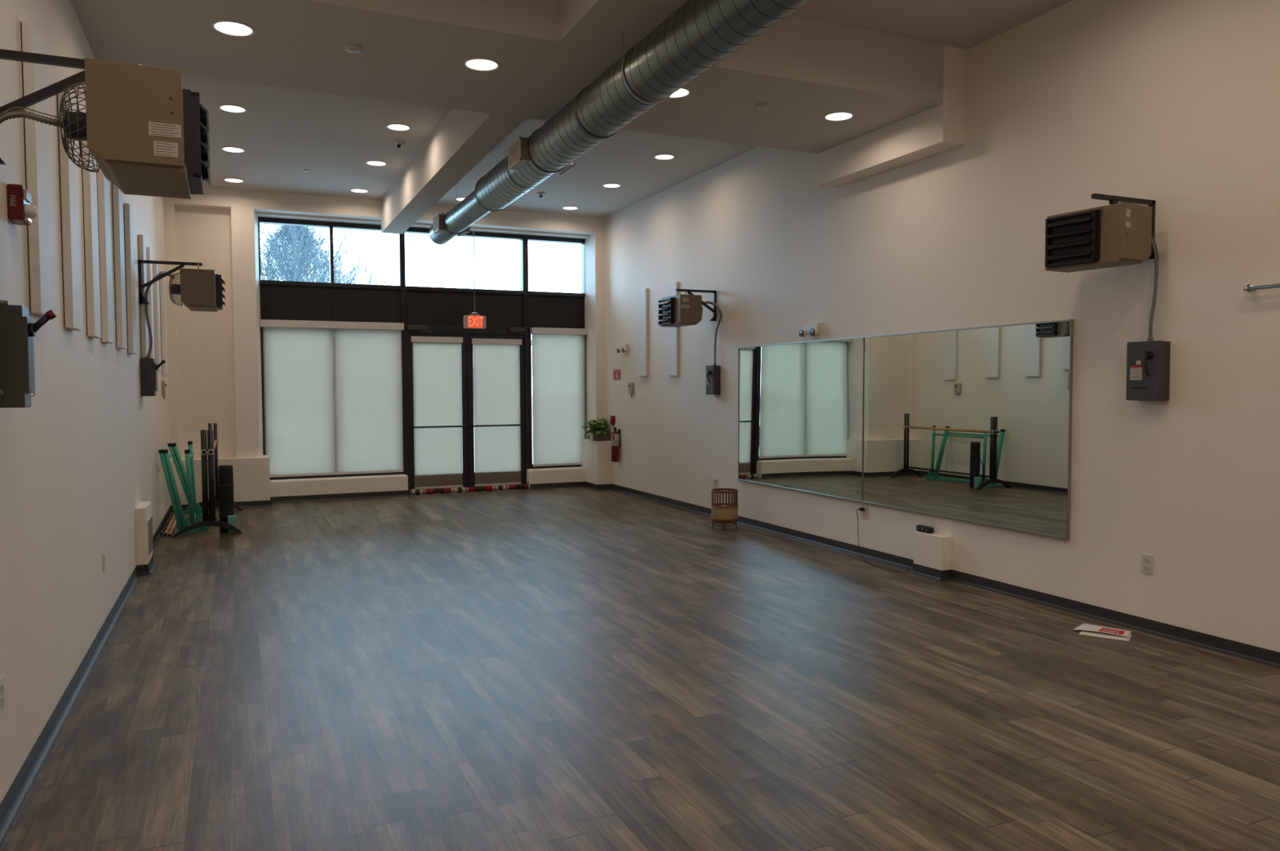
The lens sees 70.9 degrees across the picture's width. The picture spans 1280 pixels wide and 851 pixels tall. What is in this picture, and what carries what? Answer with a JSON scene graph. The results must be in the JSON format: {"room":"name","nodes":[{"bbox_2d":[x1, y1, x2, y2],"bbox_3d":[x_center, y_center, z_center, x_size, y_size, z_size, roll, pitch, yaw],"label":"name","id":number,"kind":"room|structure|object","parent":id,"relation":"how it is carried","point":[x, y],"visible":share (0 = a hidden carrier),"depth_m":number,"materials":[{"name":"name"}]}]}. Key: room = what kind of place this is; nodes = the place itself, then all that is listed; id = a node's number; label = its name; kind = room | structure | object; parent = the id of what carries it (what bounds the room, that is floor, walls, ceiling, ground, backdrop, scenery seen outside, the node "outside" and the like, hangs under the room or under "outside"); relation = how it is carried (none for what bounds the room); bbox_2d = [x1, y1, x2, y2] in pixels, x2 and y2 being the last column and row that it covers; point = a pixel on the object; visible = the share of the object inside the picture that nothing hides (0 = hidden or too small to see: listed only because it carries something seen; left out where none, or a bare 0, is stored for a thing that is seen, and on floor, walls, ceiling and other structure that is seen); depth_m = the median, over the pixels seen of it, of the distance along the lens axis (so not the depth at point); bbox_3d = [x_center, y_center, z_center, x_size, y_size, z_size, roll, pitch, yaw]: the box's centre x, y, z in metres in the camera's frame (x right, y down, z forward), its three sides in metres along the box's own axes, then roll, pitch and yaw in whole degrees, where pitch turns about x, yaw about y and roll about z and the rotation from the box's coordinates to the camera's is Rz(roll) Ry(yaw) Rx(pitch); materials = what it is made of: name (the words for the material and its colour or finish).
{"room":"exercise studio","nodes":[
{"label":"exercise studio","id":0,"kind":"room"},
{"bbox_2d":[0,0,170,803],"bbox_3d":[-2.567,-0.669,3.757,0.150,3.840,15.400,-1,3,-24],"label":"wall","id":1,"kind":"structure","parent":0,"point":[77,464],"depth_m":3.99,"materials":[{"name":"paint"}]},
{"bbox_2d":[0,675,4,713],"bbox_3d":[-2.064,0.871,2.905,0.008,0.106,0.072,-1,3,-24],"label":"wall outlet","id":2,"kind":"object","parent":1,"relation":"attached to","point":[2,678],"visible":1,"depth_m":2.91,"materials":[{"name":"beige plastic"}]},
{"bbox_2d":[0,682,4,707],"bbox_3d":[-2.061,0.871,2.906,0.002,0.074,0.034,-1,3,-24],"label":"receptacle","id":3,"kind":"object","parent":2,"relation":"attached to","point":[2,684],"depth_m":2.90,"materials":[{"name":"beige"}]},
{"bbox_2d":[6,183,37,225],"bbox_3d":[-2.202,-0.787,3.218,0.082,0.125,0.132,-1,3,-24],"label":"fire alarm strobe","id":4,"kind":"object","parent":1,"relation":"attached to","point":[20,211],"visible":1,"depth_m":3.16,"materials":[{"name":"red plastic"}]},
{"bbox_2d":[23,188,31,203],"bbox_3d":[-2.189,-0.819,3.212,0.010,0.034,0.092,-1,3,-24],"label":"light","id":5,"kind":"object","parent":4,"relation":"attached to","point":[27,195],"depth_m":3.20,"materials":[{"name":"clear plastic"}]},
{"bbox_2d":[0,300,56,407],"bbox_3d":[-1.979,-0.228,2.884,0.193,0.339,0.095,-1,3,-24],"label":"switch","id":6,"kind":"object","parent":1,"relation":"attached to","point":[18,331],"visible":1,"depth_m":2.84,"materials":[{"name":"grey metal"}]},
{"bbox_2d":[20,20,53,316],"bbox_3d":[-2.379,-0.989,3.549,0.038,1.105,0.250,-1,3,-24],"label":"wall panel","id":7,"kind":"object","parent":1,"relation":"attached to","point":[33,74],"visible":0.81,"depth_m":3.46,"materials":[{"name":"white"}]},
{"bbox_2d":[57,89,81,330],"bbox_3d":[-2.685,-1.007,4.233,0.038,1.105,0.250,-1,3,-24],"label":"wall panel","id":8,"kind":"object","parent":1,"relation":"attached to","point":[68,169],"visible":0.69,"depth_m":4.14,"materials":[{"name":"white"}]},
{"bbox_2d":[0,505,172,844],"bbox_3d":[-2.312,1.221,3.591,0.101,0.075,14.750,-1,3,-24],"label":"baseboard","id":9,"kind":"structure","parent":1,"relation":"attached to","point":[14,797],"depth_m":3.82,"materials":[{"name":"grey plastic"}]},
{"bbox_2d":[80,140,101,338],"bbox_3d":[-2.965,-1.026,4.858,0.038,1.097,0.250,-1,3,-24],"label":"wall panel","id":10,"kind":"object","parent":1,"relation":"attached to","point":[90,209],"visible":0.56,"depth_m":4.76,"materials":[{"name":"white"}]},
{"bbox_2d":[96,162,113,343],"bbox_3d":[-3.192,-1.040,5.364,0.038,1.090,0.250,-1,3,-24],"label":"wall panel","id":11,"kind":"object","parent":1,"relation":"attached to","point":[103,184],"visible":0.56,"depth_m":5.27,"materials":[{"name":"white wood"}]},
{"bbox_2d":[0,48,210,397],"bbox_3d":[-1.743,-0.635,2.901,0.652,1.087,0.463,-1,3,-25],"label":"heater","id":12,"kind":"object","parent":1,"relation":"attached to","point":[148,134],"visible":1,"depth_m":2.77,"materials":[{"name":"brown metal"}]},
{"bbox_2d":[111,182,127,349],"bbox_3d":[-3.490,-1.060,6.030,0.038,1.085,0.250,-1,3,-24],"label":"wall panel","id":13,"kind":"object","parent":1,"relation":"attached to","point":[117,194],"visible":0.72,"depth_m":5.93,"materials":[{"name":"white wood"}]},
{"bbox_2d":[123,203,137,354],"bbox_3d":[-3.760,-1.071,6.633,0.038,1.080,0.250,-1,3,-24],"label":"wall panel","id":14,"kind":"object","parent":1,"relation":"attached to","point":[127,210],"visible":1,"depth_m":6.53,"materials":[{"name":"white wood"}]},
{"bbox_2d":[137,234,148,358],"bbox_3d":[-4.175,-1.077,7.560,0.038,1.015,0.250,-1,3,-24],"label":"wall panel","id":15,"kind":"object","parent":1,"relation":"attached to","point":[141,239],"visible":0.8,"depth_m":7.46,"materials":[{"name":"white"}]},
{"bbox_2d":[134,501,152,564],"bbox_3d":[-3.860,0.868,7.001,0.075,0.505,0.460,-1,3,-24],"label":"trim","id":16,"kind":"structure","parent":1,"relation":"attached to","point":[143,510],"depth_m":6.79,"materials":[{"name":"paint"}]},
{"bbox_2d":[146,513,153,556],"bbox_3d":[-3.821,0.854,7.018,0.009,0.280,0.390,-1,3,-24],"label":"air vent","id":17,"kind":"object","parent":1,"relation":"attached to","point":[149,522],"visible":1,"depth_m":6.96,"materials":[{"name":"white plastic"}]},
{"bbox_2d":[146,246,155,358],"bbox_3d":[-4.430,-1.050,8.132,0.038,1.085,0.250,-1,3,-24],"label":"wall panel","id":18,"kind":"object","parent":1,"relation":"attached to","point":[148,251],"visible":0.44,"depth_m":8.03,"materials":[{"name":"white wood"}]},
{"bbox_2d":[139,356,165,395],"bbox_3d":[-4.043,-0.408,7.482,0.187,0.327,0.180,-1,3,-24],"label":"switch","id":19,"kind":"object","parent":1,"relation":"attached to","point":[148,366],"visible":1,"depth_m":7.39,"materials":[{"name":"grey metal"}]},
{"bbox_2d":[152,263,161,372],"bbox_3d":[-4.733,-1.060,8.807,0.038,1.070,0.250,-1,3,-24],"label":"wall panel","id":20,"kind":"object","parent":1,"relation":"attached to","point":[155,266],"visible":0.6,"depth_m":8.70,"materials":[{"name":"white wood"}]},
{"bbox_2d":[159,271,167,375],"bbox_3d":[-5.084,-1.081,9.592,0.038,1.090,0.250,-1,3,-24],"label":"wall panel","id":21,"kind":"object","parent":1,"relation":"attached to","point":[162,282],"visible":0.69,"depth_m":9.49,"materials":[{"name":"white"}]},
{"bbox_2d":[137,259,226,357],"bbox_3d":[-3.823,-0.970,7.525,0.646,0.812,0.463,-1,3,-24],"label":"heater","id":22,"kind":"object","parent":1,"relation":"attached to","point":[199,290],"visible":1,"depth_m":7.41,"materials":[{"name":"beige metal"}]},
{"bbox_2d":[163,186,613,505],"bbox_3d":[-3.014,-0.948,11.551,5.410,3.740,0.800,-1,3,-24],"label":"wall","id":23,"kind":"structure","parent":0,"point":[214,358],"depth_m":10.67,"materials":[{"name":"paint"}]},
{"bbox_2d":[257,217,332,286],"bbox_3d":[-4.319,-2.159,11.257,0.866,0.819,0.120,-1,3,-24],"label":"window","id":24,"kind":"structure","parent":23,"relation":"in","point":[260,220],"depth_m":11.22,"materials":[{"name":"black metal"}]},
{"bbox_2d":[260,327,336,479],"bbox_3d":[-4.314,-0.308,11.334,0.873,1.990,0.120,-1,3,-24],"label":"window","id":25,"kind":"structure","parent":23,"relation":"in","point":[261,329],"depth_m":11.13,"materials":[{"name":"black metal"}]},
{"bbox_2d":[259,319,404,477],"bbox_3d":[-3.863,-0.342,11.394,1.723,1.943,0.100,-1,3,-24],"label":"roller shade","id":26,"kind":"object","parent":25,"relation":"attached to","point":[333,389],"visible":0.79,"depth_m":11.41,"materials":[{"name":"grey fabric"}]},
{"bbox_2d":[331,222,402,289],"bbox_3d":[-3.526,-2.177,11.611,0.872,0.819,0.120,-1,3,-24],"label":"window","id":27,"kind":"structure","parent":23,"relation":"in","point":[334,224],"depth_m":11.56,"materials":[{"name":"black metal"}]},
{"bbox_2d":[336,353,404,476],"bbox_3d":[-3.527,-0.326,11.686,0.851,1.990,0.120,-1,3,-24],"label":"window","id":28,"kind":"structure","parent":23,"relation":"in","point":[391,473],"depth_m":11.71,"materials":[{"name":"black metal"}]},
{"bbox_2d":[171,480,612,511],"bbox_3d":[-2.936,0.889,11.471,5.410,0.075,0.506,-1,3,-24],"label":"baseboard","id":29,"kind":"structure","parent":23,"relation":"attached to","point":[251,504],"depth_m":11.42,"materials":[{"name":"grey plastic"}]},
{"bbox_2d":[259,284,584,332],"bbox_3d":[-2.732,-1.528,11.993,4.330,0.520,0.120,-1,3,-24],"label":"spandrel panel","id":30,"kind":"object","parent":23,"relation":"attached to","point":[277,302],"depth_m":11.85,"materials":[{"name":"brown metal"}]},
{"bbox_2d":[270,466,585,497],"bbox_3d":[-2.731,0.768,12.010,4.190,0.270,0.320,-1,3,-24],"label":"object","id":31,"kind":"structure","parent":23,"relation":"attached to","point":[350,484],"depth_m":11.49,"materials":[{"name":"paint"}]},
{"bbox_2d":[406,324,468,489],"bbox_3d":[-2.689,-0.216,11.984,0.797,2.218,0.120,-1,3,-24],"label":"door","id":32,"kind":"structure","parent":23,"relation":"in","point":[464,345],"depth_m":11.93,"materials":[{"name":"black metal"}]},
{"bbox_2d":[410,336,462,488],"bbox_3d":[-2.688,-0.168,11.972,0.680,2.018,0.050,-1,3,-24],"label":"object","id":33,"kind":"structure","parent":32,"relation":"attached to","point":[437,360],"depth_m":11.98,"materials":[{"name":"grey fabric"}]},
{"bbox_2d":[401,226,525,294],"bbox_3d":[-2.365,-2.204,12.130,1.671,0.819,0.120,-1,3,-24],"label":"window","id":34,"kind":"structure","parent":23,"relation":"in","point":[522,237],"depth_m":12.17,"materials":[{"name":"black metal"}]},
{"bbox_2d":[401,324,529,494],"bbox_3d":[-2.351,-0.226,12.206,1.715,2.235,0.140,-1,3,-24],"label":"trim","id":35,"kind":"structure","parent":23,"relation":"attached to","point":[442,329],"depth_m":12.02,"materials":[{"name":"black metal"}]},
{"bbox_2d":[466,327,529,487],"bbox_3d":[-1.930,-0.234,12.323,0.850,2.218,0.120,-1,3,-24],"label":"door","id":36,"kind":"structure","parent":23,"relation":"in","point":[471,425],"depth_m":12.22,"materials":[{"name":"black metal"}]},
{"bbox_2d":[471,337,521,486],"bbox_3d":[-1.947,-0.178,12.304,0.690,2.005,0.050,-1,3,-24],"label":"roller shade","id":37,"kind":"object","parent":36,"relation":"attached to","point":[496,362],"visible":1,"depth_m":12.31,"materials":[{"name":"grey fabric"}]},
{"bbox_2d":[528,327,581,468],"bbox_3d":[-1.158,-0.381,12.746,0.910,1.990,0.120,-1,3,-24],"label":"window","id":38,"kind":"structure","parent":23,"relation":"in","point":[531,466],"depth_m":12.53,"materials":[{"name":"black metal"}]},
{"bbox_2d":[529,327,588,466],"bbox_3d":[-1.099,-0.398,12.631,0.875,1.927,0.100,-1,3,-24],"label":"roller shade","id":39,"kind":"object","parent":38,"relation":"attached to","point":[559,373],"visible":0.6,"depth_m":12.65,"materials":[{"name":"grey fabric"}]},
{"bbox_2d":[525,235,585,297],"bbox_3d":[-1.179,-2.232,12.661,0.929,0.819,0.120,-1,3,-24],"label":"window","id":40,"kind":"structure","parent":23,"relation":"in","point":[528,237],"depth_m":12.61,"materials":[{"name":"black metal"}]},
{"bbox_2d":[582,417,610,441],"bbox_3d":[-0.597,0.061,12.327,0.394,0.342,0.295,-1,3,-24],"label":"potted plant","id":41,"kind":"object","parent":23,"relation":"on","point":[600,433],"visible":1,"depth_m":12.35,"materials":[{"name":"green plant"}]},
{"bbox_2d":[70,0,1072,234],"bbox_3d":[-0.017,-2.422,4.774,5.610,0.545,15.500,-1,3,-24],"label":"ceiling","id":42,"kind":"structure","parent":0,"point":[313,104],"depth_m":5.91,"materials":[{"name":"grey paint"}]},
{"bbox_2d":[217,104,247,113],"bbox_3d":[-3.403,-2.644,7.513,0.224,0.006,0.224,-1,3,-24],"label":"recessed light","id":43,"kind":"object","parent":42,"relation":"in","point":[227,108],"visible":1,"depth_m":7.51,"materials":[{"name":"white"}]},
{"bbox_2d":[220,105,244,111],"bbox_3d":[-3.403,-2.645,7.513,0.186,0.002,0.186,-1,3,-24],"label":"diffuser","id":44,"kind":"object","parent":43,"relation":"attached to","point":[224,108],"depth_m":7.51,"materials":[{"name":"white plastic"}]},
{"bbox_2d":[220,146,245,152],"bbox_3d":[-3.979,-2.696,8.799,0.224,0.006,0.224,-1,3,-24],"label":"recessed light","id":45,"kind":"object","parent":42,"relation":"in","point":[228,148],"visible":1,"depth_m":8.80,"materials":[{"name":"white"}]},
{"bbox_2d":[222,146,244,151],"bbox_3d":[-3.979,-2.697,8.799,0.186,0.002,0.186,-1,3,-24],"label":"diffuser","id":46,"kind":"object","parent":45,"relation":"attached to","point":[225,148],"depth_m":8.80,"materials":[{"name":"white"}]},
{"bbox_2d":[210,19,256,37],"bbox_3d":[-2.196,-2.141,4.856,0.224,0.006,0.224,-1,3,-24],"label":"recessed light","id":47,"kind":"object","parent":42,"relation":"in","point":[229,28],"visible":1,"depth_m":4.85,"materials":[{"name":"grey"}]},
{"bbox_2d":[214,22,252,35],"bbox_3d":[-2.196,-2.142,4.856,0.186,0.002,0.186,-1,3,-24],"label":"diffuser","id":48,"kind":"object","parent":47,"relation":"attached to","point":[229,28],"depth_m":4.86,"materials":[{"name":"white plastic"}]},
{"bbox_2d":[344,43,360,53],"bbox_3d":[-1.635,-2.144,5.119,0.090,0.025,0.090,-1,3,-24],"label":"sprinkler cover","id":49,"kind":"object","parent":42,"relation":"attached to","point":[353,48],"visible":1,"depth_m":5.10,"materials":[{"name":"grey"}]},
{"bbox_2d":[364,160,387,165],"bbox_3d":[-2.742,-2.725,9.352,0.224,0.006,0.224,-1,3,-24],"label":"recessed light","id":50,"kind":"object","parent":42,"relation":"in","point":[373,162],"visible":1,"depth_m":9.34,"materials":[{"name":"white"}]},
{"bbox_2d":[367,160,385,165],"bbox_3d":[-2.742,-2.726,9.352,0.186,0.002,0.186,-1,3,-24],"label":"diffuser","id":51,"kind":"object","parent":50,"relation":"attached to","point":[369,162],"depth_m":9.35,"materials":[{"name":"white"}]},
{"bbox_2d":[385,123,411,131],"bbox_3d":[-2.166,-2.672,8.066,0.224,0.006,0.224,-1,3,-24],"label":"recessed light","id":52,"kind":"object","parent":42,"relation":"in","point":[394,126],"visible":1,"depth_m":8.05,"materials":[{"name":"white plastic"}]},
{"bbox_2d":[387,124,408,130],"bbox_3d":[-2.166,-2.674,8.066,0.186,0.002,0.186,-1,3,-24],"label":"diffuser","id":53,"kind":"object","parent":52,"relation":"attached to","point":[391,126],"depth_m":8.05,"materials":[{"name":"white"}]},
{"bbox_2d":[463,222,486,328],"bbox_3d":[-2.060,-2.007,11.168,0.275,1.599,0.100,-1,3,-24],"label":"exit sign","id":54,"kind":"object","parent":42,"relation":"hanging from","point":[474,320],"visible":0.8,"depth_m":11.17,"materials":[{"name":"red plastic"}]},
{"bbox_2d":[462,57,500,71],"bbox_3d":[-0.953,-2.170,5.412,0.224,0.006,0.224,-1,3,-24],"label":"recessed light","id":55,"kind":"object","parent":42,"relation":"in","point":[482,64],"visible":1,"depth_m":5.41,"materials":[{"name":"white plastic"}]},
{"bbox_2d":[466,59,497,70],"bbox_3d":[-0.953,-2.171,5.412,0.186,0.002,0.186,-1,3,-24],"label":"diffuser","id":56,"kind":"object","parent":55,"relation":"attached to","point":[473,64],"depth_m":5.41,"materials":[{"name":"white plastic"}]},
{"bbox_2d":[429,0,810,244],"bbox_3d":[0.470,-2.133,4.051,0.426,0.765,13.362,-1,3,-24],"label":"spiral duct","id":57,"kind":"object","parent":42,"relation":"hanging from","point":[699,34],"visible":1,"depth_m":5.06,"materials":[{"name":"metal"}]},
{"bbox_2d":[432,213,439,234],"bbox_3d":[-2.163,-2.139,9.537,0.008,0.171,0.288,-1,3,-24],"label":"grille","id":58,"kind":"object","parent":57,"relation":"attached to","point":[436,219],"depth_m":9.54,"materials":[{"name":"beige"}]},
{"bbox_2d":[507,136,520,169],"bbox_3d":[-0.936,-2.023,6.687,0.008,0.171,0.318,-1,3,-24],"label":"grille","id":59,"kind":"object","parent":57,"relation":"attached to","point":[514,148],"depth_m":6.69,"materials":[{"name":"beige"}]},
{"bbox_2d":[560,160,574,174],"bbox_3d":[-0.554,-2.032,6.858,0.008,0.171,0.318,-1,3,-24],"label":"grille","id":60,"kind":"object","parent":57,"relation":"attached to","point":[572,163],"depth_m":6.80,"materials":[{"name":"beige"}]},
{"bbox_2d":[653,154,675,159],"bbox_3d":[0.248,-2.728,9.146,0.224,0.006,0.224,-1,3,-24],"label":"recessed light","id":61,"kind":"object","parent":42,"relation":"in","point":[660,157],"visible":1,"depth_m":9.15,"materials":[{"name":"white"}]},
{"bbox_2d":[666,87,691,98],"bbox_3d":[0.228,-2.197,5.941,0.224,0.006,0.224,-1,3,-24],"label":"recessed light","id":62,"kind":"object","parent":42,"relation":"in","point":[682,92],"visible":0.59,"depth_m":5.96,"materials":[{"name":"white"}]},
{"bbox_2d":[669,88,688,97],"bbox_3d":[0.228,-2.198,5.940,0.186,0.002,0.186,-1,3,-24],"label":"diffuser","id":63,"kind":"object","parent":62,"relation":"attached to","point":[682,92],"depth_m":5.96,"materials":[{"name":"white plastic"}]},
{"bbox_2d":[822,111,854,121],"bbox_3d":[1.433,-2.225,6.479,0.224,0.006,0.224,-1,3,-24],"label":"recessed light","id":64,"kind":"object","parent":42,"relation":"in","point":[834,116],"visible":1,"depth_m":6.47,"materials":[{"name":"white"}]},
{"bbox_2d":[825,112,852,119],"bbox_3d":[1.433,-2.226,6.479,0.186,0.002,0.186,-1,3,-24],"label":"diffuser","id":65,"kind":"object","parent":64,"relation":"attached to","point":[831,116],"depth_m":6.47,"materials":[{"name":"white plastic"}]},
{"bbox_2d":[0,486,1279,850],"bbox_3d":[0.007,1.233,4.911,5.610,0.080,15.460,-1,3,-24],"label":"floor","id":66,"kind":"structure","parent":0,"point":[582,668],"depth_m":3.97,"materials":[{"name":"brown wood"}]},
{"bbox_2d":[162,513,175,536],"bbox_3d":[-4.840,1.008,9.273,0.040,0.039,1.606,-1,3,-24],"label":"rod","id":67,"kind":"object","parent":66,"relation":"on","point":[165,533],"visible":0.89,"depth_m":9.01,"materials":[{"name":"brown wood"}]},
{"bbox_2d":[158,442,202,533],"bbox_3d":[-4.675,0.616,9.219,0.372,0.826,1.154,-1,3,-24],"label":"trestle","id":68,"kind":"object","parent":66,"relation":"on","point":[166,461],"visible":0.77,"depth_m":8.70,"materials":[{"name":"teal paint"}]},
{"bbox_2d":[183,440,207,531],"bbox_3d":[-4.641,0.607,9.355,0.245,0.833,1.140,-1,3,-25],"label":"trestle","id":69,"kind":"object","parent":66,"relation":"on","point":[188,453],"visible":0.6,"depth_m":8.85,"materials":[{"name":"teal paint"}]},
{"bbox_2d":[172,422,242,537],"bbox_3d":[-4.508,0.514,9.417,0.610,1.012,1.898,-1,3,-24],"label":"ballet barre","id":70,"kind":"object","parent":66,"relation":"on","point":[211,446],"visible":0.91,"depth_m":8.59,"materials":[{"name":"black paint"}]},
{"bbox_2d":[214,464,234,532],"bbox_3d":[-4.080,0.719,8.822,0.140,0.650,0.194,1,3,22],"label":"rolled mat","id":71,"kind":"object","parent":66,"relation":"on","point":[225,473],"visible":0.8,"depth_m":8.79,"materials":[{"name":"black rubber"}]},
{"bbox_2d":[227,515,236,533],"bbox_3d":[-3.980,0.963,8.778,0.078,0.165,0.068,-1,3,-24],"label":"foam block","id":72,"kind":"object","parent":66,"relation":"on","point":[232,519],"visible":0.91,"depth_m":8.75,"materials":[{"name":"green"}]},
{"bbox_2d":[408,480,528,494],"bbox_3d":[-2.271,0.837,12.126,1.642,0.123,0.086,-1,3,-24],"label":"rolled blanket","id":73,"kind":"object","parent":66,"relation":"on","point":[460,489],"visible":1,"depth_m":12.08,"materials":[{"name":"brown fabric"}]},
{"bbox_2d":[711,488,738,530],"bbox_3d":[0.835,0.827,8.868,0.273,0.391,0.273,1,3,31],"label":"lantern","id":74,"kind":"object","parent":66,"relation":"on","point":[723,513],"visible":1,"depth_m":8.77,"materials":[{"name":"wicker"}]},
{"bbox_2d":[1072,622,1131,637],"bbox_3d":[2.642,1.163,5.129,0.287,0.011,0.181,1,3,35],"label":"flyer","id":75,"kind":"object","parent":66,"relation":"on","point":[1084,626],"visible":1,"depth_m":5.11,"materials":[{"name":"white paper"}]},
{"bbox_2d":[1097,627,1124,634],"bbox_3d":[2.671,1.162,5.083,0.124,0.005,0.110,2,3,40],"label":"print","id":76,"kind":"object","parent":75,"relation":"on","point":[1109,630],"depth_m":5.09,"materials":[{"name":"red paper"}]},
{"bbox_2d":[1078,630,1132,640],"bbox_3d":[2.618,1.174,5.056,0.249,0.001,0.159,1,3,35],"label":"paper sheet","id":77,"kind":"object","parent":66,"relation":"on","point":[1101,634],"visible":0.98,"depth_m":5.03,"materials":[{"name":"white paper"}]},
{"bbox_2d":[604,0,1279,652],"bbox_3d":[2.507,-0.787,6.027,0.150,3.840,15.400,-1,3,-24],"label":"wall","id":78,"kind":"structure","parent":0,"point":[1174,104],"depth_m":5.51,"materials":[{"name":"paint"}]},
{"bbox_2d":[611,426,620,462],"bbox_3d":[-0.331,0.249,12.061,0.114,0.473,0.141,1,3,23],"label":"fire extinguisher","id":79,"kind":"object","parent":78,"relation":"attached to","point":[615,436],"visible":1,"depth_m":12.03,"materials":[{"name":"red metal"}]},
{"bbox_2d":[637,288,648,376],"bbox_3d":[0.036,-1.165,11.303,0.036,1.090,0.250,-1,3,-24],"label":"wall panel","id":80,"kind":"object","parent":78,"relation":"attached to","point":[642,294],"visible":1,"depth_m":11.26,"materials":[{"name":"white"}]},
{"bbox_2d":[666,281,679,375],"bbox_3d":[0.384,-1.127,10.528,0.036,1.085,0.260,-1,3,-24],"label":"wall panel","id":81,"kind":"object","parent":78,"relation":"attached to","point":[673,333],"visible":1,"depth_m":10.49,"materials":[{"name":"white"}]},
{"bbox_2d":[657,288,721,364],"bbox_3d":[0.521,-1.044,9.607,0.539,0.802,0.542,-1,3,-24],"label":"heater","id":82,"kind":"object","parent":78,"relation":"attached to","point":[677,310],"visible":1,"depth_m":9.46,"materials":[{"name":"beige metal"}]},
{"bbox_2d":[706,364,720,394],"bbox_3d":[0.765,-0.491,9.595,0.129,0.326,0.164,-1,3,-24],"label":"switch","id":83,"kind":"object","parent":78,"relation":"attached to","point":[713,371],"visible":1,"depth_m":9.54,"materials":[{"name":"grey metal"}]},
{"bbox_2d":[737,336,863,502],"bbox_3d":[1.416,-0.083,8.285,0.028,1.361,2.008,-1,3,-24],"label":"wall mirror","id":84,"kind":"object","parent":78,"relation":"attached to","point":[800,404],"visible":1,"depth_m":8.12,"materials":[{"name":"silver glass"}]},
{"bbox_2d":[799,322,822,337],"bbox_3d":[1.510,-0.846,7.968,0.083,0.117,0.234,-1,3,-24],"label":"emergency light","id":85,"kind":"object","parent":78,"relation":"attached to","point":[813,329],"visible":1,"depth_m":7.92,"materials":[{"name":"white plastic"}]},
{"bbox_2d":[856,506,909,572],"bbox_3d":[1.868,0.892,7.073,0.122,0.403,0.738,-1,3,-15],"label":"power cord","id":86,"kind":"object","parent":78,"relation":"attached to","point":[861,508],"visible":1,"depth_m":7.28,"materials":[{"name":"black rubber"}]},
{"bbox_2d":[817,44,967,187],"bbox_3d":[1.884,-2.317,6.899,0.210,0.660,1.466,-1,3,-24],"label":"ceiling soffit","id":87,"kind":"structure","parent":78,"relation":"attached to","point":[940,128],"depth_m":6.54,"materials":[{"name":"paint"}]},
{"bbox_2d":[913,530,951,570],"bbox_3d":[2.151,0.954,6.618,0.090,0.315,0.300,-1,3,-24],"label":"trim","id":88,"kind":"structure","parent":78,"relation":"attached to","point":[934,550],"depth_m":6.55,"materials":[{"name":"paint"}]},
{"bbox_2d":[915,524,933,533],"bbox_3d":[2.116,0.769,6.682,0.050,0.046,0.150,-1,3,-24],"label":"speaker","id":89,"kind":"object","parent":88,"relation":"on","point":[922,528],"visible":1,"depth_m":6.65},
{"bbox_2d":[611,484,1279,668],"bbox_3d":[2.557,1.112,5.688,0.116,0.075,14.600,-1,3,-24],"label":"baseboard","id":90,"kind":"structure","parent":78,"relation":"attached to","point":[1268,657],"depth_m":5.86,"materials":[{"name":"grey plastic"}]},
{"bbox_2d":[861,319,1073,539],"bbox_3d":[2.237,-0.008,6.451,0.028,1.361,2.009,-1,3,-24],"label":"wall mirror","id":91,"kind":"object","parent":78,"relation":"attached to","point":[970,424],"visible":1,"depth_m":6.25,"materials":[{"name":"silver glass"}]},
{"bbox_2d":[1044,193,1159,338],"bbox_3d":[2.586,-0.866,5.045,0.475,0.790,0.463,-2,3,-30],"label":"heater","id":92,"kind":"object","parent":78,"relation":"attached to","point":[1117,233],"visible":1,"depth_m":4.88,"materials":[{"name":"beige metal"}]},
{"bbox_2d":[1141,553,1153,574],"bbox_3d":[2.873,0.786,5.096,0.008,0.106,0.072,-1,3,-24],"label":"wall outlet","id":93,"kind":"object","parent":78,"relation":"attached to","point":[1147,561],"visible":1,"depth_m":5.09,"materials":[{"name":"beige plastic"}]},
{"bbox_2d":[1125,338,1170,400],"bbox_3d":[2.819,-0.310,5.012,0.129,0.342,0.199,-1,3,-24],"label":"switch","id":94,"kind":"object","parent":78,"relation":"attached to","point":[1148,362],"visible":1,"depth_m":4.96,"materials":[{"name":"grey metal"}]},
{"bbox_2d":[1242,283,1279,292],"bbox_3d":[3.409,-0.659,3.760,0.059,0.039,1.719,-1,3,-24],"label":"rod","id":95,"kind":"object","parent":78,"relation":"attached to","point":[1250,287],"visible":1,"depth_m":4.46,"materials":[{"name":"silver metal"}]},
{"label":"outside","id":96,"kind":"structure","parent":0,"visible":0},
{"bbox_2d":[473,395,533,471],"bbox_3d":[-21.501,-2.014,84.700,150.000,0.060,147.800,-1,3,-24],"label":"ground","id":97,"kind":"structure","parent":96,"point":[531,395],"depth_m":26.96,"materials":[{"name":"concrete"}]},
{"bbox_2d":[260,224,348,282],"bbox_3d":[-13.773,-4.279,36.319,5.577,8.505,5.787,2,3,40],"label":"bare tree","id":98,"kind":"object","parent":97,"relation":"on","point":[308,270],"visible":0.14,"depth_m":35.74,"materials":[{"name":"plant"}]},
{"bbox_2d":[259,223,377,284],"bbox_3d":[-10.577,-3.393,27.362,4.942,7.476,5.451,0,2,1],"label":"bare tree","id":99,"kind":"object","parent":97,"relation":"on","point":[295,275],"visible":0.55,"depth_m":27.05,"materials":[{"name":"grey plant"}]},
{"bbox_2d":[280,244,395,284],"bbox_3d":[-7.289,-1.996,22.216,3.611,5.097,3.710,-2,3,-31],"label":"bare tree","id":100,"kind":"object","parent":97,"relation":"on","point":[335,276],"visible":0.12,"depth_m":22.16,"materials":[{"name":"grey plant"}]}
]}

